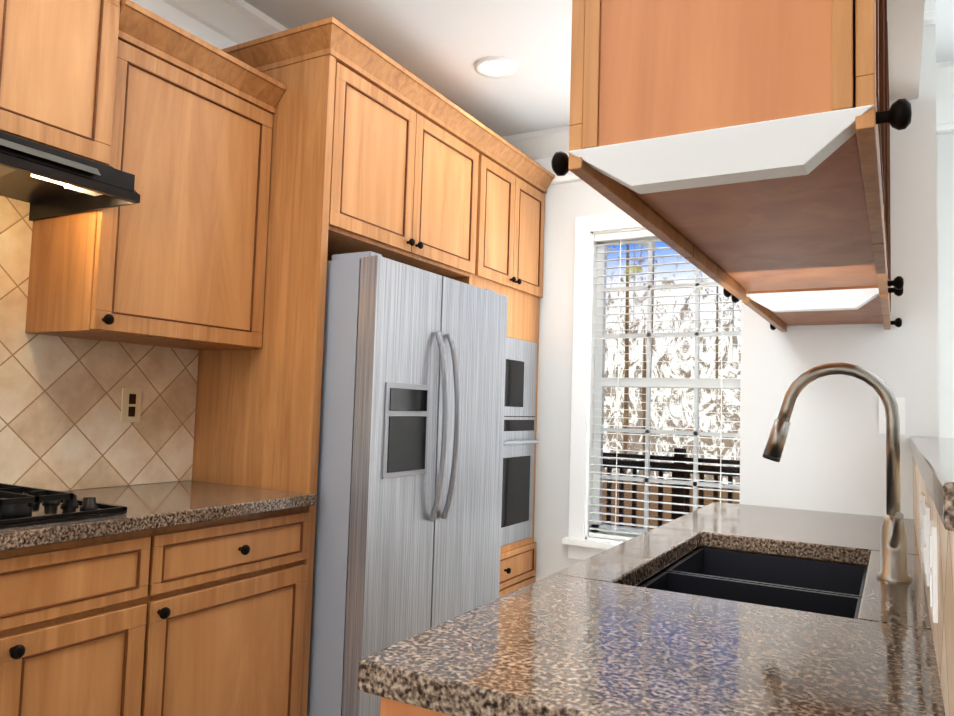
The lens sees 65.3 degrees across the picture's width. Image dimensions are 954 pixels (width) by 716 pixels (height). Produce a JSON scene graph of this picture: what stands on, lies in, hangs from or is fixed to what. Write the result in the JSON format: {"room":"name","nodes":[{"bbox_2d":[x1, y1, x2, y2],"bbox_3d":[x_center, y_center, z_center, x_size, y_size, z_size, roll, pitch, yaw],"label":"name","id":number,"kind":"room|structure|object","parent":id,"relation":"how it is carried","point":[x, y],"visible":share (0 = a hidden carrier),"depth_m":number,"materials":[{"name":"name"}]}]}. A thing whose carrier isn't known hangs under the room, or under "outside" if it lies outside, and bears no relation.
{"room":"kitchen","nodes":[
{"label":"kitchen","id":0,"kind":"room"},
{"bbox_2d":[501,336,538,547],"bbox_3d":[0.026,0.437,3.998,0.320,1.096,0.721,0,-4,29],"label":"wall oven","id":1,"kind":"object","parent":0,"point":[521,375],"depth_m":4.06,"materials":[{"name":"grey metal"}]},
{"bbox_2d":[244,0,953,136],"bbox_3d":[1.205,-1.593,0.513,6.720,0.100,6.340,0,-4,29],"label":"ceiling","id":2,"kind":"structure","parent":0,"point":[442,47],"depth_m":3.28,"materials":[{"name":"white paint"}]},
{"bbox_2d":[475,56,516,77],"bbox_3d":[0.088,-1.372,3.519,0.200,0.012,0.200,0,-4,29],"label":"recessed light","id":3,"kind":"object","parent":2,"relation":"in","point":[495,67],"visible":0.98,"depth_m":3.52,"materials":[{"name":"white"}]},
{"bbox_2d":[533,0,953,580],"bbox_3d":[0.970,-0.015,2.125,0.630,2.850,3.160,0,-4,29],"label":"wall","id":4,"kind":"structure","parent":0,"point":[832,454],"depth_m":2.56,"materials":[{"name":"white paint"}]},
{"bbox_2d":[0,0,15,135],"bbox_3d":[-1.496,-0.879,1.826,0.392,0.562,0.438,0,-4,29],"label":"upper cabinet","id":5,"kind":"object","parent":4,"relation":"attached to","point":[7,7],"depth_m":1.93,"materials":[{"name":"brown wood"}]},
{"bbox_2d":[0,0,131,187],"bbox_3d":[-1.338,-0.855,2.106,0.392,0.562,0.438,0,-4,29],"label":"upper cabinet","id":6,"kind":"object","parent":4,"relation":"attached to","point":[70,57],"depth_m":2.06,"materials":[{"name":"brown wood"}]},
{"bbox_2d":[0,58,140,221],"bbox_3d":[-1.365,-0.522,1.908,0.537,0.120,0.750,0,-4,29],"label":"hood","id":7,"kind":"object","parent":6,"relation":"attached to","point":[41,181],"depth_m":2.07,"materials":[{"name":"black metal"}]},
{"bbox_2d":[16,28,279,355],"bbox_3d":[-1.094,-0.510,2.577,0.352,0.912,0.670,0,-4,29],"label":"upper cabinet","id":8,"kind":"object","parent":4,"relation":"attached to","point":[184,216],"depth_m":2.41,"materials":[{"name":"brown wood"}]},
{"bbox_2d":[228,44,483,279],"bbox_3d":[-0.526,-0.754,3.324,0.610,0.652,1.070,0,-4,29],"label":"upper cabinet","id":9,"kind":"object","parent":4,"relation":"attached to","point":[365,166],"depth_m":2.89,"materials":[{"name":"brown wood"}]},
{"bbox_2d":[457,144,547,343],"bbox_3d":[-0.085,-0.563,4.104,0.610,0.902,0.856,0,-4,29],"label":"upper cabinet","id":10,"kind":"object","parent":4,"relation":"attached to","point":[512,209],"depth_m":4.00,"materials":[{"name":"brown wood"}]},
{"bbox_2d":[131,0,953,559],"bbox_3d":[1.199,-0.117,0.485,6.400,2.850,6.180,0,-4,29],"label":"trim","id":11,"kind":"structure","parent":4,"relation":"attached to","point":[221,24],"depth_m":4.13,"materials":[{"name":"white"}]},
{"bbox_2d":[589,230,740,540],"bbox_3d":[1.038,0.144,3.994,0.870,1.695,0.104,0,-4,29],"label":"window blind","id":12,"kind":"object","parent":4,"relation":"in","point":[602,381],"depth_m":4.05,"materials":[{"name":"white plastic"}]},
{"bbox_2d":[551,0,894,259],"bbox_3d":[0.427,-0.607,1.144,0.340,0.748,0.642,0,-4,29],"label":"upper cabinet","id":13,"kind":"object","parent":4,"relation":"attached to","point":[737,150],"depth_m":0.88,"materials":[{"name":"brown wood"}]},
{"bbox_2d":[688,248,894,299],"bbox_3d":[0.683,-0.569,1.598,0.340,0.748,0.639,0,-4,29],"label":"upper cabinet","id":14,"kind":"object","parent":4,"relation":"attached to","point":[868,269],"depth_m":1.66,"materials":[{"name":"brown wood"}]},
{"bbox_2d":[742,292,894,319],"bbox_3d":[0.966,-0.527,2.101,0.340,0.748,0.445,0,-4,29],"label":"upper cabinet","id":15,"kind":"object","parent":4,"relation":"attached to","point":[851,303],"depth_m":1.95,"materials":[{"name":"brown wood"}]},
{"bbox_2d":[767,316,894,331],"bbox_3d":[1.126,-0.503,2.383,0.340,0.748,0.442,0,-4,29],"label":"upper cabinet","id":16,"kind":"object","parent":4,"relation":"attached to","point":[781,325],"depth_m":2.46,"materials":[{"name":"brown wood"}]},
{"bbox_2d":[879,397,904,433],"bbox_3d":[1.362,0.189,2.445,0.075,0.120,0.010,0,-4,29],"label":"switch plate","id":17,"kind":"object","parent":4,"relation":"attached to","point":[882,416],"visible":0.36,"depth_m":2.44,"materials":[{"name":"white plastic"}]},
{"bbox_2d":[918,527,929,574],"bbox_3d":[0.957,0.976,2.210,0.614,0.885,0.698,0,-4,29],"label":"outlet","id":18,"kind":"object","parent":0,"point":[919,528],"depth_m":1.18,"materials":[{"name":"white plastic"}]},
{"bbox_3d":[1.115,1.339,0.318,6.720,0.080,6.340,0,-4,29],"label":"floor","id":19,"kind":"structure","parent":0,"visible":0},
{"bbox_2d":[0,528,179,715],"bbox_3d":[-1.358,0.879,1.821,0.618,0.885,0.904,0,-4,29],"label":"base cabinet","id":20,"kind":"object","parent":19,"relation":"on","point":[88,627],"depth_m":1.88,"materials":[{"name":"brown wood"}]},
{"bbox_2d":[0,480,316,551],"bbox_3d":[-1.517,0.389,1.519,0.643,0.039,2.788,0,-4,29],"label":"countertop","id":21,"kind":"structure","parent":20,"relation":"on","point":[167,504],"depth_m":2.19,"materials":[{"name":"brown stone"}]},
{"bbox_2d":[0,476,131,527],"bbox_3d":[-1.334,0.362,1.805,0.485,0.063,0.740,0,-4,29],"label":"cooktop","id":22,"kind":"object","parent":21,"relation":"in","point":[23,499],"depth_m":1.98,"materials":[{"name":"black metal"}]},
{"bbox_2d":[172,508,315,715],"bbox_3d":[-1.028,0.928,2.406,0.618,0.885,0.692,0,-4,29],"label":"base cabinet","id":23,"kind":"object","parent":19,"relation":"on","point":[244,585],"depth_m":2.33,"materials":[{"name":"brown wood"}]},
{"bbox_2d":[307,251,507,715],"bbox_3d":[-0.429,0.542,3.150,0.838,1.781,1.000,0,-4,29],"label":"fridge","id":24,"kind":"object","parent":19,"relation":"on","point":[407,543],"visible":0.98,"depth_m":2.71,"materials":[{"name":"grey metal"}]},
{"bbox_2d":[499,536,535,596],"bbox_3d":[-0.124,1.245,4.015,0.608,0.520,0.785,0,-4,29],"label":"base cabinet","id":25,"kind":"object","parent":19,"relation":"on","point":[518,560],"depth_m":4.02,"materials":[{"name":"brown wood"}]},
{"bbox_2d":[380,651,953,715],"bbox_3d":[0.264,0.873,0.982,0.614,0.885,0.530,0,-4,29],"label":"base cabinet","id":26,"kind":"object","parent":19,"relation":"on","point":[385,709],"depth_m":0.91,"materials":[{"name":"brown wood"}]},
{"bbox_2d":[358,503,953,715],"bbox_3d":[0.631,0.465,1.657,0.632,0.039,2.053,0,-4,29],"label":"countertop","id":27,"kind":"structure","parent":26,"relation":"on","point":[583,638],"depth_m":1.00,"materials":[{"name":"brown stone"}]},
{"bbox_2d":[634,539,865,614],"bbox_3d":[0.598,0.582,1.583,0.405,0.230,0.720,0,-4,29],"label":"sink","id":28,"kind":"object","parent":27,"relation":"in","point":[810,580],"depth_m":1.83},
{"bbox_2d":[762,363,913,582],"bbox_3d":[0.717,0.221,1.509,0.280,0.433,0.166,0,-4,29],"label":"faucet","id":29,"kind":"object","parent":27,"relation":"on","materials":[{"name":"silver metal"}]},
{"bbox_2d":[910,436,953,534],"bbox_3d":[1.076,0.198,1.417,0.414,0.040,2.073,0,-4,29],"label":"countertop","id":30,"kind":"structure","parent":26,"relation":"on","point":[933,457],"depth_m":0.92,"materials":[{"name":"stone"}]},
{"label":"outside","id":31,"kind":"structure","parent":0,"visible":0},
{"bbox_2d":[603,448,739,527],"bbox_3d":[3.422,1.306,4.413,10.000,1.170,3.010,0,-4,29],"label":"deck","id":32,"kind":"object","parent":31,"point":[681,474],"depth_m":6.86,"materials":[{"name":"brown wood"}]},
{"bbox_2d":[602,241,740,528],"bbox_3d":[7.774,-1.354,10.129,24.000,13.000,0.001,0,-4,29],"label":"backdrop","id":33,"kind":"structure","parent":31,"point":[710,352],"depth_m":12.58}
]}

